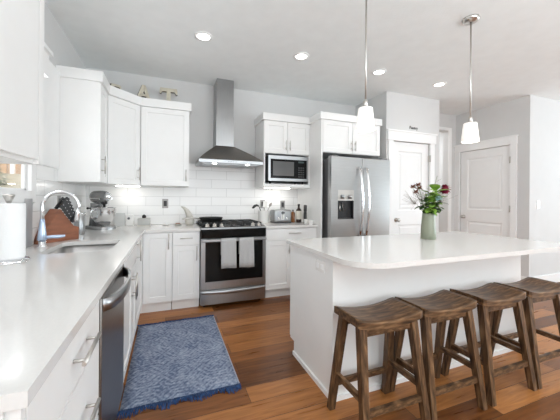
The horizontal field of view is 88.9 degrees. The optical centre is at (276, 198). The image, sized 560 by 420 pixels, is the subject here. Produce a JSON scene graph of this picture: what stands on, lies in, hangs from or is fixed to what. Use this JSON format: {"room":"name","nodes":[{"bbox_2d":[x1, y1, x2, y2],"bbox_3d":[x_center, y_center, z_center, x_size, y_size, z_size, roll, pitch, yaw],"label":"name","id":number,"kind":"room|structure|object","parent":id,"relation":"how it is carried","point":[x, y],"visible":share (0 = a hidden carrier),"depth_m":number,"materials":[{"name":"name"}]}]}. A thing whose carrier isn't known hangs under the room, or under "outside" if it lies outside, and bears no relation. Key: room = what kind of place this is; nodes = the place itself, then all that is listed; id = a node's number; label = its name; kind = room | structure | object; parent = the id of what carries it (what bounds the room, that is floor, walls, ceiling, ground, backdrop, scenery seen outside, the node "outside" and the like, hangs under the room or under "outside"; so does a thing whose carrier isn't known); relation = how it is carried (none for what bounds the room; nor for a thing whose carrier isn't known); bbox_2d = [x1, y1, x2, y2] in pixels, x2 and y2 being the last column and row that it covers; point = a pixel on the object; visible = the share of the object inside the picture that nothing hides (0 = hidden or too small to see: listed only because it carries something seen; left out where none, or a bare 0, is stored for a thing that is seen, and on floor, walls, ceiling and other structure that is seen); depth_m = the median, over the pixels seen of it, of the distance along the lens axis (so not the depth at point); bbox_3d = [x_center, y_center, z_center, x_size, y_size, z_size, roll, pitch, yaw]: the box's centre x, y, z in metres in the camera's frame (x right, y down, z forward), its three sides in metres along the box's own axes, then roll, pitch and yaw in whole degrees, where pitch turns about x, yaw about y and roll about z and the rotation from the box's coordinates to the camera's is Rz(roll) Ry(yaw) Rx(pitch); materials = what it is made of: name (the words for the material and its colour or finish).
{"room":"kitchen","nodes":[
{"label":"kitchen","id":0,"kind":"room"},
{"bbox_2d":[26,2,85,190],"bbox_3d":[-0.983,-0.142,-0.184,0.160,2.772,7.500,0,0,-21],"label":"wall","id":1,"kind":"structure","parent":0,"point":[55,38],"depth_m":2.48,"materials":[{"name":"paint"}]},
{"bbox_2d":[0,164,25,189],"bbox_3d":[-1.561,-0.445,1.504,0.018,0.790,0.988,0,0,-21],"label":"window","id":2,"kind":"structure","parent":1,"relation":"in","point":[23,166],"depth_m":1.95,"materials":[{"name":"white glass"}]},
{"bbox_2d":[0,0,44,164],"bbox_3d":[-1.080,-0.649,0.823,0.370,0.985,1.055,0,0,-21],"label":"upper cabinet","id":3,"kind":"object","parent":1,"relation":"attached to","point":[21,21],"visible":1,"depth_m":1.16,"materials":[{"name":"white paint"}]},
{"bbox_2d":[0,60,59,202],"bbox_3d":[-1.611,-0.531,1.729,0.022,1.120,1.595,0,0,-21],"label":"window frame","id":4,"kind":"structure","parent":1,"relation":"attached to","point":[51,84],"depth_m":2.26,"materials":[{"name":"white wood"}]},
{"bbox_2d":[44,42,53,77],"bbox_3d":[-1.457,-0.931,1.503,0.145,0.182,1.035,0,0,-21],"label":"trim","id":5,"kind":"structure","parent":1,"relation":"attached to","point":[47,51],"depth_m":1.95,"materials":[{"name":"white wood"}]},
{"bbox_2d":[32,165,85,244],"bbox_3d":[-1.657,0.039,1.817,0.008,0.600,3.280,0,0,-21],"label":"wall tile","id":6,"kind":"structure","parent":1,"relation":"attached to","point":[47,181],"depth_m":2.31,"materials":[{"name":"white tile"}]},
{"bbox_2d":[56,65,109,183],"bbox_3d":[-1.790,-0.647,2.686,0.368,1.000,0.353,0,0,-21],"label":"upper cabinet","id":7,"kind":"object","parent":1,"relation":"attached to","point":[84,93],"visible":0.98,"depth_m":2.54,"materials":[{"name":"white paint"}]},
{"bbox_2d":[86,67,354,163],"bbox_3d":[-0.578,-0.139,4.063,3.940,2.772,0.150,0,0,-21],"label":"wall","id":8,"kind":"structure","parent":0,"point":[248,105],"depth_m":3.86,"materials":[{"name":"paint"}]},
{"bbox_2d":[74,85,140,186],"bbox_3d":[-1.840,-0.641,3.168,0.618,1.012,0.622,0,0,-21],"label":"upper cabinet","id":9,"kind":"object","parent":8,"relation":"attached to","point":[124,108],"visible":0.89,"depth_m":3.07,"materials":[{"name":"white paint"}]},
{"bbox_2d":[110,83,120,88],"bbox_3d":[-1.849,-1.225,3.282,0.042,0.155,0.112,0,0,38],"label":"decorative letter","id":10,"kind":"object","parent":9,"relation":"on","point":[111,84],"visible":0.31,"depth_m":3.27,"materials":[{"name":"paint"}]},
{"bbox_2d":[141,97,190,186],"bbox_3d":[-1.344,-0.644,3.493,0.552,1.000,0.368,0,0,-21],"label":"upper cabinet","id":11,"kind":"object","parent":8,"relation":"attached to","point":[164,123],"visible":1,"depth_m":3.35,"materials":[{"name":"white paint"}]},
{"bbox_2d":[137,85,149,97],"bbox_3d":[-1.577,-1.240,3.381,0.190,0.190,0.043,0,0,-41],"label":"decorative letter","id":12,"kind":"object","parent":11,"relation":"on","point":[143,89],"visible":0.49,"depth_m":3.37,"materials":[{"name":"paint"}]},
{"bbox_2d":[159,87,177,100],"bbox_3d":[-1.341,-1.251,3.546,0.211,0.215,0.042,0,0,-21],"label":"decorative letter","id":13,"kind":"object","parent":11,"relation":"on","point":[168,91],"visible":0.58,"depth_m":3.53,"materials":[{"name":"paint"}]},
{"bbox_2d":[86,163,297,224],"bbox_3d":[-0.958,-0.056,3.833,2.731,0.800,0.008,0,0,-21],"label":"wall tile","id":14,"kind":"structure","parent":8,"relation":"attached to","point":[227,193],"depth_m":3.82,"materials":[{"name":"white tile"}]},
{"bbox_2d":[162,199,167,207],"bbox_3d":[-1.422,0.069,3.648,0.072,0.118,0.008,0,0,-21],"label":"wall outlet","id":15,"kind":"object","parent":14,"relation":"attached to","point":[164,201],"visible":1,"depth_m":3.64,"materials":[{"name":"grey plastic"}]},
{"bbox_2d":[280,201,284,208],"bbox_3d":[0.092,0.097,4.225,0.072,0.118,0.008,0,0,-21],"label":"wall outlet","id":16,"kind":"object","parent":14,"relation":"attached to","point":[282,203],"visible":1,"depth_m":4.22,"materials":[{"name":"grey plastic"}]},
{"bbox_2d":[195,78,262,168],"bbox_3d":[-0.618,-0.968,3.692,0.790,1.113,0.509,0,0,-21],"label":"range hood","id":17,"kind":"object","parent":8,"relation":"attached to","point":[223,153],"visible":1,"depth_m":3.64,"materials":[{"name":"silver metal"}]},
{"bbox_2d":[254,112,309,188],"bbox_3d":[0.076,-0.622,3.996,0.688,0.978,0.438,0,0,-21],"label":"upper cabinet","id":18,"kind":"object","parent":8,"relation":"attached to","point":[275,134],"visible":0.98,"depth_m":3.84,"materials":[{"name":"white paint"}]},
{"bbox_2d":[255,184,309,188],"bbox_3d":[0.077,-0.166,4.012,0.668,0.045,0.393,0,0,-21],"label":"shelf","id":19,"kind":"object","parent":18,"relation":"attached to","point":[267,186],"depth_m":3.87,"materials":[{"name":"white paint"}]},
{"bbox_2d":[265,155,307,184],"bbox_3d":[0.102,-0.374,3.981,0.580,0.372,0.365,0,0,-21],"label":"microwave","id":20,"kind":"object","parent":18,"relation":"on","point":[279,169],"visible":0.81,"depth_m":3.81,"materials":[{"name":"grey metal"}]},
{"bbox_2d":[45,0,559,115],"bbox_3d":[3.265,-1.548,2.232,10.000,0.100,9.400,0,0,-21],"label":"ceiling","id":21,"kind":"structure","parent":0,"point":[420,44],"depth_m":2.82,"materials":[{"name":"paint"}]},
{"bbox_2d":[194,31,212,41],"bbox_3d":[-0.686,-1.521,2.686,0.170,0.009,0.170,0,0,-21],"label":"recessed light","id":22,"kind":"object","parent":21,"relation":"in","point":[204,36],"visible":1,"depth_m":2.68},
{"bbox_2d":[293,52,308,59],"bbox_3d":[0.268,-1.514,3.049,0.170,0.009,0.170,0,0,-21],"label":"recessed light","id":23,"kind":"object","parent":21,"relation":"in","point":[300,55],"visible":1,"depth_m":3.04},
{"bbox_2d":[356,0,374,132],"bbox_3d":[0.633,-0.997,2.017,0.132,1.039,0.132,0,0,-21],"label":"pendant lamp","id":24,"kind":"object","parent":21,"relation":"hanging from","point":[365,118],"visible":1,"depth_m":1.99,"materials":[{"name":"white glass"}]},
{"bbox_2d":[372,69,386,74],"bbox_3d":[1.230,-1.507,3.415,0.170,0.009,0.170,0,0,-21],"label":"recessed light","id":25,"kind":"object","parent":21,"relation":"in","point":[377,71],"visible":1,"depth_m":3.40,"materials":[{"name":"white"}]},
{"bbox_2d":[432,82,446,86],"bbox_3d":[2.155,-1.500,3.767,0.170,0.009,0.170,0,0,-21],"label":"recessed light","id":26,"kind":"object","parent":21,"relation":"in","point":[438,84],"visible":1,"depth_m":3.77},
{"bbox_2d":[461,14,479,143],"bbox_3d":[1.633,-0.990,2.398,0.132,1.039,0.132,0,0,-21],"label":"pendant lamp","id":27,"kind":"object","parent":21,"relation":"hanging from","point":[470,133],"visible":1,"depth_m":2.38,"materials":[{"name":"white glass"}]},
{"bbox_2d":[116,282,559,419],"bbox_3d":[3.244,1.324,2.232,10.000,0.100,9.400,0,0,-21],"label":"floor","id":28,"kind":"structure","parent":0,"point":[255,333],"depth_m":1.90,"materials":[{"name":"brown wood"}]},
{"bbox_2d":[0,301,101,419],"bbox_3d":[-0.863,0.807,0.703,0.688,0.876,0.635,0,0,-21],"label":"base cabinet","id":29,"kind":"object","parent":28,"relation":"on","point":[70,391],"visible":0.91,"depth_m":0.81,"materials":[{"name":"white paint"}]},
{"bbox_2d":[98,264,130,419],"bbox_3d":[-1.050,0.809,1.308,0.669,0.868,0.616,0,0,-21],"label":"dishwasher","id":30,"kind":"object","parent":28,"relation":"on","point":[111,303],"visible":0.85,"depth_m":1.31,"materials":[{"name":"grey metal"}]},
{"bbox_2d":[123,246,137,382],"bbox_3d":[-1.332,0.803,1.933,0.688,0.876,0.742,0,0,-21],"label":"base cabinet","id":31,"kind":"object","parent":28,"relation":"on","point":[130,299],"visible":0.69,"depth_m":2.07,"materials":[{"name":"white paint"}]},
{"bbox_2d":[135,232,171,331],"bbox_3d":[-1.571,0.802,2.924,0.945,0.876,1.273,0,0,-21],"label":"base cabinet","id":32,"kind":"object","parent":28,"relation":"on","point":[153,250],"visible":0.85,"depth_m":3.07,"materials":[{"name":"white paint"}]},
{"bbox_2d":[0,224,199,412],"bbox_3d":[-1.069,0.352,2.027,1.241,0.030,3.289,0,0,-21],"label":"countertop","id":33,"kind":"structure","parent":32,"relation":"on","point":[46,299],"depth_m":0.96,"materials":[{"name":"white stone"}]},
{"bbox_2d":[0,194,29,265],"bbox_3d":[-1.401,0.156,1.492,0.176,0.357,0.176,0,0,-21],"label":"paper towel holder","id":34,"kind":"object","parent":33,"relation":"on","point":[8,198],"visible":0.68,"depth_m":1.47,"materials":[{"name":"silver metal"}]},
{"bbox_2d":[0,203,25,260],"bbox_3d":[-1.401,0.171,1.492,0.136,0.289,0.136,0,0,-21],"label":"paper towel roll","id":35,"kind":"object","parent":34,"relation":"on","point":[12,215],"visible":1,"depth_m":1.45,"materials":[{"name":"white paper"}]},
{"bbox_2d":[24,199,32,247],"bbox_3d":[-1.689,0.168,1.936,0.014,0.330,0.115,0,0,-21],"label":"serving board","id":36,"kind":"object","parent":33,"relation":"on","point":[29,202],"visible":0.68,"depth_m":1.94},
{"bbox_2d":[34,209,78,244],"bbox_3d":[-1.719,0.209,2.206,0.115,0.248,0.314,0,0,17],"label":"knife block","id":37,"kind":"object","parent":33,"relation":"on","point":[56,222],"visible":0.74,"depth_m":2.19,"materials":[{"name":"brown wood"}]},
{"bbox_2d":[54,197,64,208],"bbox_3d":[-1.725,0.048,2.269,0.018,0.114,0.093,0,0,17],"label":"kitchen knife","id":38,"kind":"object","parent":37,"relation":"in","point":[62,198],"visible":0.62,"depth_m":2.26,"materials":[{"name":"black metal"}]},
{"bbox_2d":[58,197,69,209],"bbox_3d":[-1.676,0.045,2.249,0.018,0.110,0.090,0,0,17],"label":"kitchen knife","id":39,"kind":"object","parent":37,"relation":"attached to","point":[66,199],"visible":0.91,"depth_m":2.25,"materials":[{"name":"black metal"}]},
{"bbox_2d":[62,201,70,211],"bbox_3d":[-1.673,0.069,2.262,0.018,0.105,0.086,0,0,17],"label":"kitchen knife","id":40,"kind":"object","parent":37,"relation":"attached to","point":[68,202],"visible":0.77,"depth_m":2.26,"materials":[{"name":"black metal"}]},
{"bbox_2d":[63,204,72,214],"bbox_3d":[-1.669,0.093,2.275,0.018,0.100,0.082,0,0,17],"label":"kitchen knife","id":41,"kind":"object","parent":37,"relation":"in","point":[70,205],"visible":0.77,"depth_m":2.28,"materials":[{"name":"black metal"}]},
{"bbox_2d":[65,207,73,216],"bbox_3d":[-1.665,0.117,2.288,0.018,0.095,0.079,0,0,17],"label":"kitchen knife","id":42,"kind":"object","parent":37,"relation":"in","point":[72,208],"visible":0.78,"depth_m":2.28,"materials":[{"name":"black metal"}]},
{"bbox_2d":[67,210,74,219],"bbox_3d":[-1.661,0.141,2.301,0.018,0.090,0.075,0,0,17],"label":"kitchen knife","id":43,"kind":"object","parent":37,"relation":"attached to","point":[73,211],"visible":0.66,"depth_m":2.30,"materials":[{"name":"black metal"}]},
{"bbox_2d":[37,190,80,246],"bbox_3d":[-1.521,0.139,2.003,0.249,0.391,0.056,0,0,-30],"label":"kitchen faucet","id":44,"kind":"object","parent":33,"relation":"on","point":[42,236],"visible":1,"depth_m":1.96,"materials":[{"name":"silver metal"}]},
{"bbox_2d":[74,212,84,233],"bbox_3d":[-1.830,0.222,2.651,0.088,0.220,0.088,0,0,-21],"label":"steel canister","id":45,"kind":"object","parent":33,"relation":"on","point":[81,224],"visible":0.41,"depth_m":2.63,"materials":[{"name":"silver metal"}]},
{"bbox_2d":[49,244,115,253],"bbox_3d":[-1.343,0.468,2.000,0.408,0.203,0.543,0,0,-21],"label":"sink","id":46,"kind":"object","parent":33,"relation":"in","point":[97,247],"visible":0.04,"depth_m":2.22,"materials":[{"name":"silver metal"}]},
{"bbox_2d":[85,191,116,229],"bbox_3d":[-1.909,0.124,3.105,0.265,0.414,0.376,0,0,-43],"label":"stand mixer","id":47,"kind":"object","parent":33,"relation":"on","point":[101,217],"visible":1,"depth_m":3.02,"materials":[{"name":"metal"}]},
{"bbox_2d":[90,207,116,225],"bbox_3d":[-1.846,0.195,3.050,0.236,0.194,0.264,0,0,-21],"label":"bowl","id":48,"kind":"object","parent":47,"relation":"on","point":[100,216],"depth_m":2.99,"materials":[{"name":"silver metal"}]},
{"bbox_2d":[113,213,124,225],"bbox_3d":[-1.862,0.254,3.381,0.120,0.155,0.030,0,0,-21],"label":"trivet","id":49,"kind":"object","parent":33,"relation":"on","point":[119,220],"visible":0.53,"depth_m":3.38,"materials":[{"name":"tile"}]},
{"bbox_2d":[125,214,133,225],"bbox_3d":[-1.762,0.265,3.427,0.090,0.135,0.058,0,0,-21],"label":"timer","id":50,"kind":"object","parent":33,"relation":"on","point":[129,218],"visible":1,"depth_m":3.41,"materials":[{"name":"white plastic"}]},
{"bbox_2d":[137,215,150,225],"bbox_3d":[-1.594,0.265,3.436,0.150,0.136,0.100,0,0,-21],"label":"butter dish","id":51,"kind":"object","parent":33,"relation":"on","point":[143,221],"visible":0.99,"depth_m":3.40,"materials":[{"name":"beige ceramic"}]},
{"bbox_2d":[181,206,194,224],"bbox_3d":[-1.103,0.219,3.579,0.151,0.236,0.116,0,0,10],"label":"pitcher","id":52,"kind":"object","parent":33,"relation":"on","point":[188,213],"visible":0.87,"depth_m":3.54,"materials":[{"name":"beige ceramic"}]},
{"bbox_2d":[116,315,240,419],"bbox_3d":[-0.785,1.236,2.309,0.734,0.016,1.290,0,0,-21],"label":"rug","id":53,"kind":"object","parent":28,"relation":"on","point":[173,360],"visible":1,"depth_m":2.10,"materials":[{"name":"blue fabric"}]},
{"bbox_2d":[172,231,199,309],"bbox_3d":[-1.104,0.805,3.437,0.290,0.876,0.646,0,0,-21],"label":"base cabinet","id":54,"kind":"object","parent":28,"relation":"on","point":[185,245],"visible":0.94,"depth_m":3.18,"materials":[{"name":"white paint"}]},
{"bbox_2d":[196,219,266,306],"bbox_3d":[-0.592,0.766,3.593,0.763,0.961,0.701,0,0,-21],"label":"range","id":55,"kind":"object","parent":28,"relation":"on","point":[217,285],"visible":0.94,"depth_m":3.30,"materials":[{"name":"grey metal"}]},
{"bbox_2d":[182,217,222,221],"bbox_3d":[-0.910,0.262,3.536,0.493,0.058,0.292,0,0,-21],"label":"frying pan","id":56,"kind":"object","parent":55,"relation":"on","point":[203,219],"visible":0.98,"depth_m":3.46,"materials":[{"name":"metal"}]},
{"bbox_2d":[221,238,236,268],"bbox_3d":[-0.541,0.625,3.240,0.177,0.342,0.040,0,0,-21],"label":"dish towel","id":57,"kind":"object","parent":55,"relation":"hanging from","point":[228,245],"visible":1,"depth_m":3.22,"materials":[{"name":"white fabric"}]},
{"bbox_2d":[196,223,264,228],"bbox_3d":[-0.600,0.338,3.623,0.763,0.027,0.637,0,0,-21],"label":"cooktop","id":58,"kind":"object","parent":55,"relation":"in","point":[210,225],"depth_m":3.38,"materials":[{"name":"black metal"}]},
{"bbox_2d":[239,237,253,267],"bbox_3d":[-0.346,0.629,3.314,0.180,0.347,0.041,0,0,-21],"label":"dish towel","id":59,"kind":"object","parent":55,"relation":"hanging from","point":[246,244],"visible":1,"depth_m":3.30,"materials":[{"name":"white fabric"}]},
{"bbox_2d":[265,227,315,297],"bbox_3d":[0.092,0.814,3.892,0.713,0.876,0.646,0,0,-21],"label":"base cabinet","id":60,"kind":"object","parent":28,"relation":"on","point":[277,249],"visible":0.46,"depth_m":3.58,"materials":[{"name":"white paint"}]},
{"bbox_2d":[261,221,317,228],"bbox_3d":[0.092,0.360,3.894,0.717,0.030,0.626,0,0,-21],"label":"countertop","id":61,"kind":"structure","parent":60,"relation":"on","point":[269,225],"depth_m":3.67,"materials":[{"name":"white stone"}]},
{"bbox_2d":[258,210,267,223],"bbox_3d":[-0.179,0.258,3.921,0.144,0.172,0.144,0,0,-21],"label":"utensil crock","id":62,"kind":"object","parent":61,"relation":"on","point":[262,215],"visible":0.81,"depth_m":3.86,"materials":[{"name":"white ceramic"}]},
{"bbox_2d":[263,201,266,210],"bbox_3d":[-0.158,0.186,3.945,0.066,0.290,0.020,0,0,-21],"label":"spatula","id":63,"kind":"object","parent":62,"relation":"in","point":[264,202],"visible":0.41,"depth_m":3.94,"materials":[{"name":"white plastic"}]},
{"bbox_2d":[270,209,290,222],"bbox_3d":[0.065,0.252,4.012,0.266,0.186,0.213,0,0,-21],"label":"toaster","id":64,"kind":"object","parent":61,"relation":"on","point":[276,215],"visible":1,"depth_m":3.94,"materials":[{"name":"metal"}]},
{"bbox_2d":[291,210,294,221],"bbox_3d":[0.238,0.256,4.091,0.054,0.180,0.054,0,0,-21],"label":"bottle","id":65,"kind":"object","parent":61,"relation":"on","point":[292,212],"visible":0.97,"depth_m":4.07,"materials":[{"name":"brown glass"}]},
{"bbox_2d":[296,204,301,222],"bbox_3d":[0.319,0.216,4.068,0.080,0.263,0.080,0,0,-21],"label":"bottle","id":66,"kind":"object","parent":61,"relation":"on","point":[298,210],"visible":1,"depth_m":4.04,"materials":[{"name":"black glass"}]},
{"bbox_2d":[303,205,306,222],"bbox_3d":[0.397,0.220,3.926,0.048,0.256,0.048,0,0,-21],"label":"pepper grinder","id":67,"kind":"object","parent":61,"relation":"on","point":[305,206],"visible":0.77,"depth_m":3.91,"materials":[{"name":"black plastic"}]},
{"bbox_2d":[297,111,381,237],"bbox_3d":[0.887,0.076,4.140,0.975,2.362,0.746,0,0,-21],"label":"tall cabinet","id":68,"kind":"object","parent":28,"relation":"on","point":[330,133],"visible":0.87,"depth_m":3.81,"materials":[{"name":"white paint"}]},
{"bbox_2d":[322,155,389,237],"bbox_3d":[0.986,0.358,4.035,0.920,1.800,0.897,0,0,-21],"label":"refrigerator","id":69,"kind":"object","parent":28,"relation":"on","point":[355,191],"visible":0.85,"depth_m":3.68,"materials":[{"name":"grey metal"}]},
{"bbox_2d":[327,297,430,419],"bbox_3d":[0.575,0.939,1.626,0.443,0.632,0.356,0,0,-21],"label":"bar stool","id":70,"kind":"object","parent":28,"relation":"on","point":[388,316],"visible":1,"depth_m":1.58,"materials":[{"name":"brown wood"}]},
{"bbox_2d":[290,245,520,401],"bbox_3d":[1.091,0.821,2.388,1.864,0.876,0.672,0,0,-21],"label":"kitchen island","id":71,"kind":"object","parent":28,"relation":"on","point":[318,284],"visible":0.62,"depth_m":1.98,"materials":[{"name":"white paint"}]},
{"bbox_2d":[316,262,322,269],"bbox_3d":[0.289,0.453,1.900,0.002,0.034,0.094,0,0,-21],"label":"receptacle","id":72,"kind":"object","parent":71,"relation":"attached to","point":[319,265],"depth_m":1.90,"materials":[{"name":"white plastic"}]},
{"bbox_2d":[316,259,324,272],"bbox_3d":[0.292,0.453,1.901,0.005,0.070,0.118,0,0,-21],"label":"outlet plate","id":73,"kind":"object","parent":71,"relation":"attached to","point":[320,263],"depth_m":1.89,"materials":[{"name":"white plastic"}]},
{"bbox_2d":[286,231,559,268],"bbox_3d":[1.190,0.368,2.276,2.000,0.030,0.970,0,0,-21],"label":"island countertop","id":74,"kind":"structure","parent":71,"relation":"on","point":[394,250],"depth_m":2.01,"materials":[{"name":"white stone"}]},
{"bbox_2d":[420,213,435,239],"bbox_3d":[1.322,0.242,2.481,0.122,0.225,0.122,0,0,-21],"label":"vase","id":75,"kind":"object","parent":74,"relation":"on","point":[428,225],"visible":0.95,"depth_m":2.44,"materials":[{"name":"green ceramic"}]},
{"bbox_2d":[402,190,421,210],"bbox_3d":[1.186,0.130,2.482,0.204,0.407,0.143,0,0,-41],"label":"white spray","id":76,"kind":"object","parent":75,"relation":"in","point":[411,200],"visible":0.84,"depth_m":2.48,"materials":[{"name":"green plant"}]},
{"bbox_2d":[413,186,427,211],"bbox_3d":[1.222,0.099,2.441,0.123,0.469,0.146,0,0,24],"label":"white spray","id":77,"kind":"object","parent":75,"relation":"in","point":[415,186],"visible":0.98,"depth_m":2.44,"materials":[{"name":"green plant"}]},
{"bbox_2d":[414,205,427,213],"bbox_3d":[1.287,0.198,2.485,0.141,0.272,0.128,0,0,-21],"label":"stem","id":78,"kind":"object","parent":75,"relation":"in","point":[421,207],"visible":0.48,"depth_m":2.47,"materials":[{"name":"green plant"}]},
{"bbox_2d":[420,198,432,209],"bbox_3d":[1.284,0.167,2.447,0.116,0.334,0.141,0,0,26],"label":"stem","id":79,"kind":"object","parent":75,"relation":"in","point":[425,199],"visible":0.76,"depth_m":2.43,"materials":[{"name":"green plant"}]},
{"bbox_2d":[420,190,437,204],"bbox_3d":[1.319,0.133,2.455,0.139,0.402,0.187,0,0,-21],"label":"stem","id":80,"kind":"object","parent":75,"relation":"in","point":[431,198],"visible":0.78,"depth_m":2.43,"materials":[{"name":"green plant"}]},
{"bbox_2d":[422,204,440,215],"bbox_3d":[1.320,0.193,2.434,0.157,0.283,0.137,0,0,-21],"label":"stem","id":81,"kind":"object","parent":75,"relation":"in","point":[430,208],"visible":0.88,"depth_m":2.42,"materials":[{"name":"green plant"}]},
{"bbox_2d":[430,206,444,212],"bbox_3d":[1.358,0.200,2.443,0.116,0.268,0.115,0,0,-4],"label":"stem","id":82,"kind":"object","parent":75,"relation":"in","point":[439,209],"visible":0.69,"depth_m":2.43,"materials":[{"name":"green plant"}]},
{"bbox_2d":[440,184,450,194],"bbox_3d":[1.421,0.107,2.449,0.158,0.455,0.103,0,0,-4],"label":"dahlia","id":83,"kind":"object","parent":75,"relation":"in","point":[443,186],"visible":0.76,"depth_m":2.43,"materials":[{"name":"red plant"}]},
{"bbox_2d":[438,191,457,204],"bbox_3d":[1.427,0.136,2.450,0.163,0.397,0.200,0,0,-21],"label":"white spray","id":84,"kind":"object","parent":75,"relation":"in","point":[441,201],"visible":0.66,"depth_m":2.45,"materials":[{"name":"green plant"}]},
{"bbox_2d":[390,289,487,419],"bbox_3d":[0.994,0.942,1.789,0.443,0.632,0.356,0,0,-21],"label":"bar stool","id":85,"kind":"object","parent":28,"relation":"on","point":[439,307],"visible":0.88,"depth_m":1.73,"materials":[{"name":"brown wood"}]},
{"bbox_2d":[441,283,537,406],"bbox_3d":[1.450,0.945,1.962,0.443,0.632,0.356,0,0,-21],"label":"bar stool","id":86,"kind":"object","parent":28,"relation":"on","point":[490,297],"visible":0.93,"depth_m":1.90,"materials":[{"name":"brown wood"}]},
{"bbox_2d":[491,277,559,389],"bbox_3d":[1.880,0.948,2.126,0.443,0.632,0.356,0,0,-21],"label":"bar stool","id":87,"kind":"object","parent":28,"relation":"on","point":[537,290],"visible":0.79,"depth_m":2.05,"materials":[{"name":"brown wood"}]},
{"bbox_2d":[355,91,439,231],"bbox_3d":[1.868,-0.122,4.610,1.020,2.772,0.868,0,0,-21],"label":"wall","id":88,"kind":"structure","parent":0,"point":[398,111],"depth_m":4.19,"materials":[{"name":"paint"}]},
{"bbox_2d":[393,142,430,233],"bbox_3d":[1.986,0.222,4.192,0.707,2.069,0.108,0,0,-21],"label":"door","id":89,"kind":"structure","parent":88,"relation":"in","point":[411,160],"depth_m":4.20,"materials":[{"name":"paint"}]},
{"bbox_2d":[386,129,437,234],"bbox_3d":[1.988,0.147,4.170,0.939,2.235,0.040,0,0,-21],"label":"trim","id":90,"kind":"structure","parent":88,"relation":"attached to","point":[393,135],"depth_m":4.10,"materials":[{"name":"white wood"}]},
{"bbox_2d":[420,184,449,206],"bbox_3d":[1.350,0.110,2.445,0.212,0.449,0.202,0,0,-6],"label":"stem","id":91,"kind":"object","parent":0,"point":[435,187],"visible":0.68,"depth_m":2.42,"materials":[{"name":"green plant"}]},
{"bbox_2d":[439,132,442,231],"bbox_3d":[2.788,-0.115,5.959,1.660,2.772,1.540,0,0,-21],"label":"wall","id":92,"kind":"structure","parent":0,"point":[440,133],"depth_m":6.08,"materials":[{"name":"paint"}]},
{"bbox_2d":[439,113,455,231],"bbox_3d":[2.770,-0.116,5.064,0.990,2.772,0.120,0,0,-21],"label":"wall","id":93,"kind":"structure","parent":0,"point":[445,120],"depth_m":5.17,"materials":[{"name":"paint"}]},
{"bbox_2d":[439,127,451,231],"bbox_3d":[2.698,0.005,4.963,0.945,2.530,0.020,0,0,-21],"label":"trim","id":94,"kind":"structure","parent":93,"relation":"attached to","point":[449,130],"depth_m":5.11,"materials":[{"name":"white wood"}]},
{"bbox_2d":[456,95,534,276],"bbox_3d":[3.491,-0.110,4.730,0.120,2.772,1.258,0,0,-21],"label":"wall","id":95,"kind":"structure","parent":0,"point":[515,116],"depth_m":4.23,"materials":[{"name":"paint"}]},
{"bbox_2d":[460,145,510,236],"bbox_3d":[3.429,0.228,4.721,0.108,2.079,0.814,0,0,-21],"label":"door","id":96,"kind":"structure","parent":95,"relation":"in","point":[485,173],"depth_m":4.70,"materials":[{"name":"paint"}]},
{"bbox_2d":[454,134,518,237],"bbox_3d":[3.407,0.163,4.720,0.040,2.225,1.016,0,0,-21],"label":"trim","id":97,"kind":"structure","parent":95,"relation":"attached to","point":[512,140],"depth_m":4.43,"materials":[{"name":"white wood"}]},
{"bbox_2d":[534,96,559,276],"bbox_3d":[5.446,-0.097,4.865,3.630,2.772,0.120,0,0,-21],"label":"wall","id":98,"kind":"structure","parent":0,"point":[547,111],"depth_m":4.27,"materials":[{"name":"paint"}]},
{"bbox_2d":[536,201,539,208],"bbox_3d":[3.846,0.098,4.188,0.072,0.118,0.009,0,0,-21],"label":"light switch","id":99,"kind":"object","parent":98,"relation":"attached to","point":[538,202],"visible":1,"depth_m":4.18,"materials":[{"name":"white plastic"}]},
{"bbox_2d":[534,273,559,281],"bbox_3d":[5.404,1.224,4.781,3.750,0.130,0.015,0,0,-21],"label":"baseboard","id":100,"kind":"structure","parent":98,"relation":"attached to","point":[551,277],"depth_m":4.29,"materials":[{"name":"white wood"}]},
{"label":"outside","id":101,"kind":"structure","parent":0,"visible":0},
{"bbox_2d":[0,163,20,187],"bbox_3d":[-8.605,-0.060,8.577,7.750,3.300,13.700,0,0,-21],"label":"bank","id":102,"kind":"object","parent":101,"point":[13,180],"depth_m":6.45,"materials":[{"name":"beige"}]},
{"bbox_2d":[0,169,7,184],"bbox_3d":[-5.479,-0.377,5.451,0.563,0.577,0.680,0,0,-21],"label":"bush","id":103,"kind":"object","parent":102,"relation":"on","point":[5,180],"visible":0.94,"depth_m":5.58,"materials":[{"name":"green plant"}]},
{"bbox_2d":[1,164,20,173],"bbox_3d":[-7.952,-1.356,7.800,6.400,1.900,0.130,0,0,-21],"label":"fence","id":104,"kind":"object","parent":102,"relation":"on","point":[6,168],"visible":0.02,"depth_m":7.98,"materials":[{"name":"brown wood"}]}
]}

